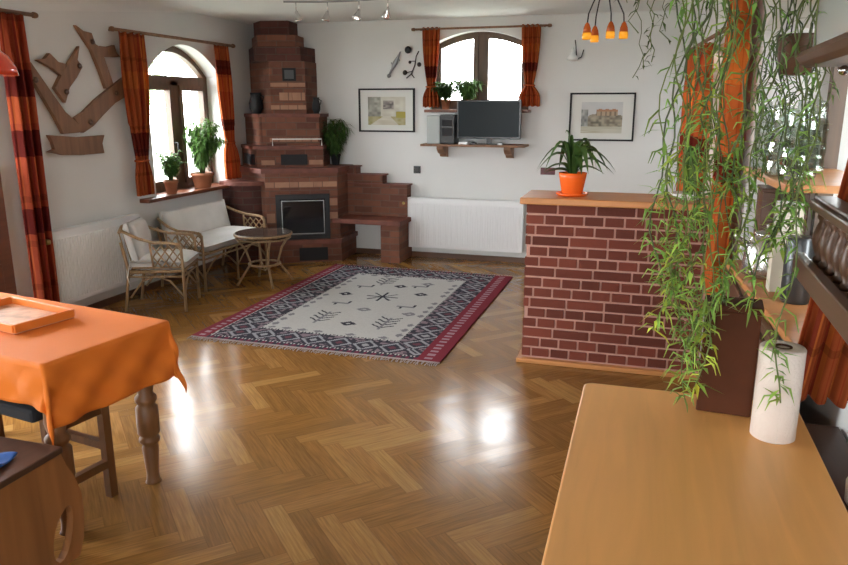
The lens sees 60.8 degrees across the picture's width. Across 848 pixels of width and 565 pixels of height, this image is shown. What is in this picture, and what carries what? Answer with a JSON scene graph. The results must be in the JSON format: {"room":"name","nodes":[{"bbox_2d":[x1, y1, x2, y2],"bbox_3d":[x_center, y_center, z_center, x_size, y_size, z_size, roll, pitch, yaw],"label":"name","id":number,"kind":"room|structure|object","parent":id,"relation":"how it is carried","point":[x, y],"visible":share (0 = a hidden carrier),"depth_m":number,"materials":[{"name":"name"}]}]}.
{"room":"living room","nodes":[
{"label":"living room","id":0,"kind":"room"},
{"bbox_2d":[0,10,253,305],"bbox_3d":[-3.642,-0.446,3.451,0.380,2.520,11.300,4,14,16],"label":"wall","id":1,"kind":"structure","parent":0,"point":[81,189],"depth_m":5.98,"materials":[{"name":"paint"}]},
{"bbox_2d":[0,174,16,294],"bbox_3d":[-3.036,-0.110,4.733,0.062,1.225,0.780,4,14,16],"label":"door","id":2,"kind":"structure","parent":1,"relation":"in","point":[7,277],"depth_m":5.03,"materials":[{"name":"red wood"}]},
{"bbox_2d":[0,8,38,17],"bbox_3d":[-3.042,-1.683,4.273,0.129,0.042,1.820,4,14,16],"label":"curtain rod","id":3,"kind":"object","parent":1,"relation":"attached to","point":[32,14],"visible":0.95,"depth_m":4.96,"materials":[{"name":"brown wood"}]},
{"bbox_2d":[0,12,59,301],"bbox_3d":[-2.798,-0.759,5.166,0.089,2.202,0.223,4,14,16],"label":"curtain","id":4,"kind":"object","parent":3,"relation":"hanging from","point":[20,92],"visible":0.91,"depth_m":5.10,"materials":[{"name":"fabric"}]},
{"bbox_2d":[30,25,123,154],"bbox_3d":[-2.680,-1.506,5.682,0.050,0.981,1.001,4,14,16],"label":"wall decoration","id":5,"kind":"object","parent":1,"relation":"attached to","point":[67,73],"visible":0.97,"depth_m":5.61,"materials":[{"name":"brown wood"}]},
{"bbox_2d":[46,214,141,303],"bbox_3d":[-2.674,-0.123,5.879,0.143,0.730,1.061,4,14,16],"label":"radiator","id":6,"kind":"object","parent":1,"relation":"attached to","point":[89,260],"visible":0.81,"depth_m":5.75,"materials":[{"name":"white metal"}]},
{"bbox_2d":[52,214,139,233],"bbox_3d":[-2.655,-0.210,5.880,0.079,0.562,1.008,4,14,16],"label":"grille","id":7,"kind":"object","parent":6,"relation":"attached to","point":[110,225],"depth_m":5.84,"materials":[{"name":"white metal"}]},
{"bbox_2d":[0,0,195,13],"bbox_3d":[-3.372,-1.297,2.512,0.546,0.420,9.700,4,14,16],"label":"trim","id":8,"kind":"structure","parent":1,"relation":"attached to","point":[24,5],"depth_m":5.70,"materials":[{"name":"paint"}]},
{"bbox_2d":[86,256,227,308],"bbox_3d":[-2.427,-0.040,6.965,0.019,0.055,3.590,4,14,16],"label":"baseboard","id":9,"kind":"structure","parent":1,"relation":"attached to","point":[122,296],"depth_m":6.58,"materials":[{"name":"brown wood"}]},
{"bbox_2d":[108,26,235,47],"bbox_3d":[-2.293,-2.265,6.704,0.109,0.042,1.880,4,14,16],"label":"curtain rod","id":10,"kind":"object","parent":1,"relation":"attached to","point":[111,28],"visible":0.99,"depth_m":6.52,"materials":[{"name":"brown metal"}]},
{"bbox_2d":[118,30,154,195],"bbox_3d":[-2.462,-1.434,6.215,0.104,1.372,0.329,6,15,23],"label":"curtain","id":11,"kind":"object","parent":10,"relation":"hanging from","point":[133,57],"visible":1,"depth_m":6.20,"materials":[{"name":"fabric"}]},
{"bbox_2d":[214,45,241,179],"bbox_3d":[-2.054,-1.759,7.519,0.097,1.362,0.337,4,14,16],"label":"curtain","id":12,"kind":"object","parent":10,"relation":"hanging from","point":[232,164],"visible":0.98,"depth_m":7.52,"materials":[{"name":"fabric"}]},
{"bbox_2d":[140,46,229,202],"bbox_3d":[-2.386,-1.568,6.991,0.330,1.410,1.480,4,14,16],"label":"window","id":13,"kind":"structure","parent":1,"relation":"in","point":[173,87],"depth_m":7.17,"materials":[{"name":"brown wood"}]},
{"bbox_2d":[154,150,187,193],"bbox_3d":[-2.381,-1.041,6.803,0.270,0.406,0.332,4,14,16],"label":"potted plant","id":14,"kind":"object","parent":13,"relation":"on","point":[170,165],"visible":1,"depth_m":6.77,"materials":[{"name":"green plant"}]},
{"bbox_2d":[182,118,227,187],"bbox_3d":[-2.193,-1.310,7.290,0.401,0.697,0.528,4,14,16],"label":"potted tree","id":15,"kind":"object","parent":13,"relation":"on","point":[202,144],"visible":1,"depth_m":7.23,"materials":[{"name":"green plant"}]},
{"bbox_2d":[2,253,699,564],"bbox_3d":[-0.814,1.018,2.980,6.300,0.100,11.400,4,14,16],"label":"floor","id":16,"kind":"structure","parent":0,"point":[268,456],"depth_m":3.60,"materials":[{"name":"brown wood"}]},
{"bbox_2d":[0,437,83,564],"bbox_3d":[-1.990,0.865,2.420,1.205,0.465,0.985,4,14,16],"label":"wooden bench","id":17,"kind":"object","parent":16,"relation":"on","point":[37,485],"visible":1,"depth_m":2.53,"materials":[{"name":"orange wood"}]},
{"bbox_2d":[0,452,17,467],"bbox_3d":[-1.512,0.610,2.441,0.201,0.020,0.141,0,14,0],"label":"napkin","id":18,"kind":"object","parent":17,"relation":"on","point":[5,457],"visible":1,"depth_m":2.48,"materials":[{"name":"blue fabric"}]},
{"bbox_2d":[0,400,118,497],"bbox_3d":[-1.606,0.681,3.044,0.470,0.525,0.350,7,15,25],"label":"dining chair","id":19,"kind":"object","parent":16,"relation":"on","point":[24,412],"visible":0.22,"depth_m":3.06,"materials":[{"name":"brown wood"}]},
{"bbox_2d":[43,385,161,535],"bbox_3d":[-1.815,0.528,3.213,1.250,0.742,0.570,7,15,25],"label":"dining table","id":20,"kind":"object","parent":16,"relation":"on","point":[146,410],"visible":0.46,"depth_m":3.15,"materials":[{"name":"brown wood"}]},
{"bbox_2d":[0,292,186,444],"bbox_3d":[-1.799,0.327,3.163,1.337,0.343,0.676,7,15,25],"label":"tablecloth","id":21,"kind":"object","parent":20,"relation":"on","point":[67,370],"visible":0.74,"depth_m":2.84,"materials":[{"name":"orange fabric"}]},
{"bbox_2d":[0,296,74,333],"bbox_3d":[-1.782,0.137,3.131,0.452,0.040,0.282,8,16,28],"label":"serving tray","id":22,"kind":"object","parent":21,"relation":"on","point":[17,315],"visible":1,"depth_m":3.15,"materials":[{"name":"orange wood"}]},
{"bbox_2d":[117,217,200,311],"bbox_3d":[-2.209,-0.163,6.054,0.543,0.732,0.483,-1,14,-3],"label":"wicker armchair","id":23,"kind":"object","parent":16,"relation":"on","point":[146,259],"visible":1,"depth_m":5.87,"materials":[{"name":"beige wicker"}]},
{"bbox_2d":[122,217,153,260],"bbox_3d":[-2.368,-0.352,6.001,0.163,0.339,0.380,-1,14,-3],"label":"cushion","id":24,"kind":"object","parent":23,"relation":"on","point":[137,250],"depth_m":5.86,"materials":[{"name":"white fabric"}]},
{"bbox_2d":[129,249,198,269],"bbox_3d":[-2.168,-0.194,6.051,0.460,0.135,0.400,-1,14,-3],"label":"seat cushion","id":25,"kind":"object","parent":23,"relation":"on","point":[145,260],"depth_m":5.86,"materials":[{"name":"white fabric"}]},
{"bbox_2d":[156,199,266,291],"bbox_3d":[-2.051,-0.399,7.069,0.553,0.706,1.164,5,15,18],"label":"wicker sofa","id":26,"kind":"object","parent":16,"relation":"on","point":[209,222],"visible":0.71,"depth_m":6.88,"materials":[{"name":"white fabric"}]},
{"bbox_2d":[158,199,230,241],"bbox_3d":[-2.220,-0.598,7.066,0.151,0.319,1.000,5,15,18],"label":"cushion","id":27,"kind":"object","parent":26,"relation":"on","point":[203,217],"depth_m":6.98,"materials":[{"name":"white fabric"}]},
{"bbox_2d":[164,226,255,251],"bbox_3d":[-2.011,-0.435,7.033,0.460,0.125,1.020,5,15,18],"label":"seat cushion","id":28,"kind":"object","parent":26,"relation":"on","point":[216,238],"depth_m":6.80,"materials":[{"name":"white fabric"}]},
{"bbox_2d":[233,227,293,288],"bbox_3d":[-1.515,-0.234,6.852,0.548,0.498,0.548,-1,14,-3],"label":"coffee table","id":29,"kind":"object","parent":16,"relation":"on","point":[267,233],"visible":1,"depth_m":6.75,"materials":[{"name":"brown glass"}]},
{"bbox_2d":[219,21,412,263],"bbox_3d":[-1.143,-1.479,7.661,1.878,2.518,0.948,4,14,16],"label":"stove","id":30,"kind":"object","parent":16,"relation":"on","point":[289,179],"visible":0.88,"depth_m":7.71,"materials":[{"name":"brick"}]},
{"bbox_2d":[219,179,263,185],"bbox_3d":[-1.866,-1.072,7.719,0.518,0.040,0.450,4,14,16],"label":"shelf","id":31,"kind":"object","parent":30,"relation":"attached to","point":[233,182],"depth_m":7.59,"materials":[{"name":"brown wood"}]},
{"bbox_2d":[249,93,263,113],"bbox_3d":[-1.823,-1.945,7.830,0.149,0.220,0.149,-7,16,-27],"label":"vase","id":32,"kind":"object","parent":30,"relation":"on","point":[255,102],"visible":1,"depth_m":7.78,"materials":[{"name":"black ceramic"}]},
{"bbox_2d":[312,97,321,113],"bbox_3d":[-1.159,-1.907,7.783,0.092,0.170,0.091,-7,16,-27],"label":"jug","id":33,"kind":"object","parent":30,"relation":"on","point":[316,105],"visible":1,"depth_m":7.75,"materials":[{"name":"black ceramic"}]},
{"bbox_2d":[321,118,354,164],"bbox_3d":[-0.977,-1.556,7.959,0.446,0.511,0.406,4,14,16],"label":"trailing plant","id":34,"kind":"object","parent":30,"relation":"on","point":[334,138],"visible":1,"depth_m":7.89,"materials":[{"name":"green plant"}]},
{"bbox_2d":[187,264,512,365],"bbox_3d":[-0.416,0.169,6.198,1.900,0.013,2.692,4,14,17],"label":"woven rug","id":35,"kind":"object","parent":16,"relation":"on","point":[419,315],"visible":1,"depth_m":5.79,"materials":[{"name":"fabric"}]},
{"bbox_2d":[516,190,709,379],"bbox_3d":[1.214,-0.010,4.670,1.155,1.092,0.450,4,14,16],"label":"bar counter","id":36,"kind":"object","parent":16,"relation":"on","point":[587,299],"depth_m":4.54,"materials":[{"name":"red brick"}]},
{"bbox_2d":[537,130,613,196],"bbox_3d":[0.955,-0.752,4.540,0.505,0.408,0.282,4,14,16],"label":"plant","id":37,"kind":"object","parent":36,"relation":"on","point":[572,181],"visible":1,"depth_m":4.51,"materials":[{"name":"green plant"}]},
{"bbox_2d":[520,190,709,210],"bbox_3d":[1.214,-0.520,4.545,1.155,0.042,0.450,4,14,16],"label":"countertop","id":38,"kind":"structure","parent":36,"relation":"on","point":[534,197],"depth_m":4.44,"materials":[{"name":"brown wood"}]},
{"bbox_2d":[670,144,708,200],"bbox_3d":[1.605,-0.660,4.325,0.231,0.332,0.255,4,14,16],"label":"grass plant","id":39,"kind":"object","parent":36,"relation":"on","point":[688,162],"visible":0.3,"depth_m":4.33,"materials":[{"name":"green plant"}]},
{"bbox_2d":[541,383,847,564],"bbox_3d":[0.490,0.963,1.321,0.614,0.800,2.100,4,14,16],"label":"countertop","id":40,"kind":"structure","parent":16,"relation":"on","point":[646,480],"depth_m":1.64,"materials":[{"name":"brown wood"}]},
{"bbox_2d":[696,295,764,416],"bbox_3d":[0.864,0.207,2.051,0.152,0.318,0.108,5,15,21],"label":"wooden box","id":41,"kind":"object","parent":40,"relation":"on","point":[737,351],"visible":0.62,"depth_m":2.00,"materials":[{"name":"brown wood"}]},
{"bbox_2d":[750,340,806,444],"bbox_3d":[0.921,0.284,1.880,0.110,0.250,0.111,4,14,16],"label":"roll","id":42,"kind":"object","parent":40,"relation":"on","point":[777,424],"visible":0.82,"depth_m":1.84,"materials":[{"name":"beige paper"}]},
{"bbox_2d":[726,273,778,399],"bbox_3d":[1.333,0.508,3.044,0.067,0.862,1.600,4,14,16],"label":"base cabinet","id":43,"kind":"object","parent":16,"relation":"on","point":[734,289],"visible":0.11,"depth_m":2.70,"materials":[{"name":"brown wood"}]},
{"bbox_2d":[805,423,847,511],"bbox_3d":[0.878,1.010,1.297,0.123,0.720,2.060,4,14,16],"label":"shelf unit","id":44,"kind":"object","parent":16,"relation":"on","point":[831,444],"visible":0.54,"depth_m":2.00,"materials":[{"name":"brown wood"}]},
{"bbox_2d":[844,477,847,505],"bbox_3d":[1.039,0.497,1.713,0.072,0.075,0.071,4,14,16],"label":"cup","id":45,"kind":"object","parent":44,"relation":"on","point":[846,483],"visible":1,"depth_m":1.72,"materials":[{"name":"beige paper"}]},
{"bbox_2d":[147,0,691,24],"bbox_3d":[-0.814,-1.526,2.355,6.300,0.100,11.400,4,14,16],"label":"ceiling","id":46,"kind":"structure","parent":0,"point":[243,11],"depth_m":6.69,"materials":[{"name":"paint"}]},
{"bbox_2d":[0,51,18,76],"bbox_3d":[-1.781,-1.173,2.744,0.340,0.738,0.340,4,14,16],"label":"pendant lamp","id":47,"kind":"object","parent":46,"relation":"hanging from","point":[7,67],"visible":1,"depth_m":2.82,"materials":[{"name":"red glass"}]},
{"bbox_2d":[283,0,389,21],"bbox_3d":[-0.660,-2.178,5.694,0.925,0.221,0.146,4,14,16],"label":"track light","id":48,"kind":"object","parent":46,"relation":"attached to","point":[386,14],"visible":1,"depth_m":5.74,"materials":[{"name":"grey metal"}]},
{"bbox_2d":[582,0,627,42],"bbox_3d":[1.248,-1.871,4.897,0.280,0.438,0.237,8,16,29],"label":"chandelier","id":49,"kind":"object","parent":46,"relation":"hanging from","point":[593,36],"visible":1,"depth_m":4.89,"materials":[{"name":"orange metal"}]},
{"bbox_2d":[615,0,728,86],"bbox_3d":[1.055,-1.217,2.982,0.542,0.795,0.319,4,14,16],"label":"hanging plant","id":50,"kind":"object","parent":46,"relation":"hanging from","point":[635,10],"visible":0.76,"depth_m":3.00,"materials":[{"name":"green plant"}]},
{"bbox_2d":[636,0,838,412],"bbox_3d":[0.770,-0.463,1.785,0.447,1.688,0.294,9,16,31],"label":"hanging plant","id":51,"kind":"object","parent":46,"relation":"hanging from","point":[724,283],"visible":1,"depth_m":1.82,"materials":[{"name":"green plant"}]},
{"bbox_2d":[741,0,825,195],"bbox_3d":[1.350,-0.911,2.598,0.353,1.204,0.320,4,14,16],"label":"hanging plant","id":52,"kind":"object","parent":46,"relation":"hanging from","point":[790,38],"visible":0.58,"depth_m":2.62,"materials":[{"name":"green plant"}]},
{"bbox_2d":[748,0,838,226],"bbox_3d":[1.185,-0.788,2.285,0.284,1.295,0.263,4,14,16],"label":"hanging plant","id":53,"kind":"object","parent":46,"relation":"hanging from","point":[810,94],"visible":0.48,"depth_m":2.33,"materials":[{"name":"green plant"}]},
{"bbox_2d":[297,10,685,257],"bbox_3d":[0.673,-1.512,7.791,5.320,2.520,0.360,4,14,16],"label":"wall","id":54,"kind":"structure","parent":0,"point":[350,57],"depth_m":7.51,"materials":[{"name":"paint"}]},
{"bbox_2d":[358,88,414,131],"bbox_3d":[-0.407,-1.867,7.833,0.640,0.460,0.025,4,14,16],"label":"framed picture","id":55,"kind":"object","parent":54,"relation":"attached to","point":[380,109],"visible":1,"depth_m":7.83,"materials":[{"name":"black"}]},
{"bbox_2d":[387,52,400,77],"bbox_3d":[-0.321,-2.319,7.688,0.157,0.269,0.056,4,14,16],"label":"wall ornament","id":56,"kind":"object","parent":54,"relation":"attached to","point":[395,62],"visible":1,"depth_m":7.67,"materials":[{"name":"grey metal"}]},
{"bbox_2d":[403,46,420,77],"bbox_3d":[-0.126,-2.323,7.618,0.208,0.327,0.037,4,14,16],"label":"flower ornament","id":57,"kind":"object","parent":54,"relation":"attached to","point":[407,49],"visible":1,"depth_m":7.60,"materials":[{"name":"grey metal"}]},
{"bbox_2d":[414,166,420,172],"bbox_3d":[-0.076,-1.232,7.888,0.080,0.080,0.022,4,14,16],"label":"wall socket","id":58,"kind":"object","parent":54,"relation":"attached to","point":[417,169],"visible":1,"depth_m":7.88,"materials":[{"name":"black plastic"}]},
{"bbox_2d":[356,248,524,262],"bbox_3d":[0.245,-0.299,8.020,4.500,0.055,0.019,4,14,16],"label":"baseboard","id":59,"kind":"structure","parent":54,"relation":"attached to","point":[358,250],"depth_m":7.98,"materials":[{"name":"brown wood"}]},
{"bbox_2d":[402,197,523,252],"bbox_3d":[0.412,-0.571,7.831,1.331,0.670,0.143,4,14,16],"label":"radiator","id":60,"kind":"object","parent":54,"relation":"attached to","point":[441,223],"visible":0.99,"depth_m":7.75,"materials":[{"name":"white metal"}]},
{"bbox_2d":[420,143,528,157],"bbox_3d":[0.525,-1.367,7.517,1.090,0.148,0.299,4,14,16],"label":"wall shelf","id":61,"kind":"object","parent":54,"relation":"attached to","point":[442,149],"visible":0.89,"depth_m":7.41,"materials":[{"name":"brown wood"}]},
{"bbox_2d":[427,114,458,143],"bbox_3d":[0.200,-1.607,7.561,0.290,0.296,0.220,4,14,16],"label":"speaker box","id":62,"kind":"object","parent":61,"relation":"on","point":[441,129],"visible":0.9,"depth_m":7.46,"materials":[{"name":"grey plastic"}]},
{"bbox_2d":[458,142,468,144],"bbox_3d":[0.407,-1.430,7.405,0.100,0.028,0.060,4,14,16],"label":"remote control","id":63,"kind":"object","parent":61,"relation":"on","point":[459,143],"visible":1,"depth_m":7.38,"materials":[{"name":"white plastic"}]},
{"bbox_2d":[457,100,521,144],"bbox_3d":[0.666,-1.633,7.365,0.660,0.442,0.140,4,14,16],"label":"television","id":64,"kind":"object","parent":61,"relation":"on","point":[488,120],"visible":0.94,"depth_m":7.32,"materials":[{"name":"black plastic"}]},
{"bbox_2d":[424,32,530,112],"bbox_3d":[0.578,-2.188,7.515,1.120,0.815,0.300,4,14,16],"label":"window","id":65,"kind":"structure","parent":54,"relation":"in","point":[481,56],"depth_m":7.58,"materials":[{"name":"brown wood"}]},
{"bbox_2d":[430,79,456,108],"bbox_3d":[0.218,-1.975,7.578,0.350,0.310,0.338,1,14,5],"label":"potted plant","id":66,"kind":"object","parent":65,"relation":"on","point":[444,90],"visible":0.99,"depth_m":7.53,"materials":[{"name":"green plant"}]},
{"bbox_2d":[451,77,483,99],"bbox_3d":[0.461,-1.967,7.506,0.381,0.328,0.415,4,14,16],"label":"potted plant","id":67,"kind":"object","parent":65,"relation":"on","point":[467,89],"visible":0.96,"depth_m":7.45,"materials":[{"name":"green plant"}]},
{"bbox_2d":[411,24,551,30],"bbox_3d":[0.572,-2.578,7.309,1.450,0.033,0.104,4,14,16],"label":"curtain rod","id":68,"kind":"object","parent":54,"relation":"attached to","point":[540,25],"visible":1,"depth_m":7.26,"materials":[{"name":"brown wood"}]},
{"bbox_2d":[422,27,439,107],"bbox_3d":[0.073,-2.234,7.511,0.189,0.807,0.096,2,14,8],"label":"curtain","id":69,"kind":"object","parent":68,"relation":"hanging from","point":[430,38],"visible":0.99,"depth_m":7.50,"materials":[{"name":"fabric"}]},
{"bbox_2d":[518,24,540,106],"bbox_3d":[1.057,-2.167,7.220,0.216,0.797,0.096,7,15,25],"label":"curtain","id":70,"kind":"object","parent":68,"relation":"hanging from","point":[529,95],"visible":0.98,"depth_m":7.21,"materials":[{"name":"fabric"}]},
{"bbox_2d":[540,168,554,174],"bbox_3d":[1.283,-1.153,7.484,0.150,0.072,0.020,4,14,16],"label":"light switch","id":71,"kind":"object","parent":54,"relation":"attached to","point":[543,170],"visible":0.81,"depth_m":7.48,"materials":[{"name":"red plastic"}]},
{"bbox_2d":[567,40,583,60],"bbox_3d":[1.483,-2.282,7.105,0.158,0.202,0.108,-9,16,-33],"label":"wall lamp","id":72,"kind":"object","parent":54,"relation":"attached to","point":[572,57],"visible":1,"depth_m":7.08,"materials":[{"name":"white ceramic"}]},
{"bbox_2d":[569,93,635,140],"bbox_3d":[1.772,-1.651,7.205,0.635,0.470,0.025,4,14,16],"label":"framed picture","id":73,"kind":"object","parent":54,"relation":"attached to","point":[592,116],"visible":1,"depth_m":7.21,"materials":[{"name":"black"}]},
{"bbox_2d":[671,0,847,441],"bbox_3d":[1.438,-0.074,1.938,0.417,2.520,11.380,3,14,13],"label":"wall","id":74,"kind":"structure","parent":0,"point":[828,414],"depth_m":3.50,"materials":[{"name":"paint"}]},
{"bbox_2d":[676,42,713,191],"bbox_3d":[1.905,-0.993,5.133,0.094,1.292,1.104,3,14,12],"label":"curtain","id":75,"kind":"object","parent":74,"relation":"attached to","point":[693,141],"visible":0.27,"depth_m":4.76,"materials":[{"name":"fabric"}]},
{"bbox_2d":[688,27,725,52],"bbox_3d":[1.906,-1.607,4.823,0.106,0.036,1.684,3,14,13],"label":"curtain rod","id":76,"kind":"object","parent":74,"relation":"attached to","point":[713,35],"visible":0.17,"depth_m":4.51,"materials":[{"name":"brown wood"}]},
{"bbox_2d":[704,0,752,295],"bbox_3d":[1.608,-0.753,3.819,0.091,1.712,0.424,4,14,16],"label":"curtain","id":77,"kind":"object","parent":74,"relation":"hanging from","point":[734,90],"visible":0.42,"depth_m":3.69,"materials":[{"name":"fabric"}]},
{"bbox_2d":[724,259,807,343],"bbox_3d":[1.563,0.079,2.908,0.440,0.030,1.460,3,14,13],"label":"countertop","id":78,"kind":"structure","parent":74,"relation":"attached to","point":[770,307],"depth_m":2.75,"materials":[{"name":"brown wood"}]},
{"bbox_2d":[734,224,771,279],"bbox_3d":[1.543,-0.146,3.243,0.206,0.245,0.224,-9,16,-32],"label":"kettle","id":79,"kind":"object","parent":78,"relation":"on","point":[758,236],"visible":0.32,"depth_m":3.21,"materials":[{"name":"silver metal"}]},
{"bbox_2d":[753,184,811,234],"bbox_3d":[1.704,-0.268,3.461,0.208,0.378,0.204,4,14,16],"label":"bread box","id":80,"kind":"object","parent":78,"relation":"on","point":[768,195],"visible":0.25,"depth_m":3.38,"materials":[{"name":"brown wood"}]},
{"bbox_2d":[766,200,804,291],"bbox_3d":[1.492,-0.149,2.983,0.100,0.375,0.080,4,14,16],"label":"carton","id":81,"kind":"object","parent":78,"relation":"on","point":[775,264],"visible":0.37,"depth_m":2.97,"materials":[{"name":"beige cardboard"}]},
{"bbox_2d":[779,234,814,304],"bbox_3d":[1.464,-0.051,2.823,0.110,0.262,0.110,4,14,16],"label":"canister","id":82,"kind":"object","parent":78,"relation":"on","point":[798,295],"visible":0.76,"depth_m":2.79,"materials":[{"name":"grey metal"}]},
{"bbox_2d":[792,196,847,343],"bbox_3d":[0.859,0.011,1.133,0.275,0.272,1.400,4,14,17],"label":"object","id":83,"kind":"object","parent":74,"relation":"attached to","point":[824,277],"visible":0.98,"depth_m":1.58,"materials":[{"name":"brown wood"}]},
{"bbox_2d":[796,0,847,74],"bbox_3d":[0.845,-0.681,0.950,0.375,0.760,1.450,5,15,18],"label":"range hood","id":84,"kind":"object","parent":74,"relation":"attached to","point":[831,48],"visible":1,"depth_m":1.51,"materials":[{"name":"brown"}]},
{"bbox_2d":[798,159,847,408],"bbox_3d":[1.198,-0.199,1.897,0.331,1.132,0.062,7,15,27],"label":"curtain","id":85,"kind":"object","parent":74,"relation":"hanging from","point":[826,366],"visible":0.58,"depth_m":2.03,"materials":[{"name":"fabric"}]},
{"bbox_2d":[810,67,847,235],"bbox_3d":[1.724,-0.538,2.693,0.123,1.340,1.611,3,14,13],"label":"window","id":86,"kind":"structure","parent":74,"relation":"in","point":[834,113],"depth_m":3.35,"materials":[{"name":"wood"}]},
{"bbox_2d":[743,167,843,193],"bbox_3d":[1.648,-0.440,3.068,0.400,0.030,0.840,3,14,13],"label":"shelf","id":87,"kind":"object","parent":86,"relation":"attached to","point":[832,177],"visible":0.57,"depth_m":2.94,"materials":[{"name":"beige wood"}]},
{"label":"outside","id":88,"kind":"structure","parent":0,"visible":0},
{"bbox_2d":[151,133,195,180],"bbox_3d":[-3.331,0.649,6.582,70.000,0.100,90.000,4,14,16],"label":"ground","id":89,"kind":"structure","parent":88,"point":[159,140],"depth_m":34.49,"materials":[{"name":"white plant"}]},
{"bbox_2d":[148,52,178,126],"bbox_3d":[-6.423,-3.253,13.524,3.722,4.189,3.511,4,14,16],"label":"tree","id":90,"kind":"object","parent":89,"relation":"on","point":[159,65],"visible":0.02,"depth_m":13.84,"materials":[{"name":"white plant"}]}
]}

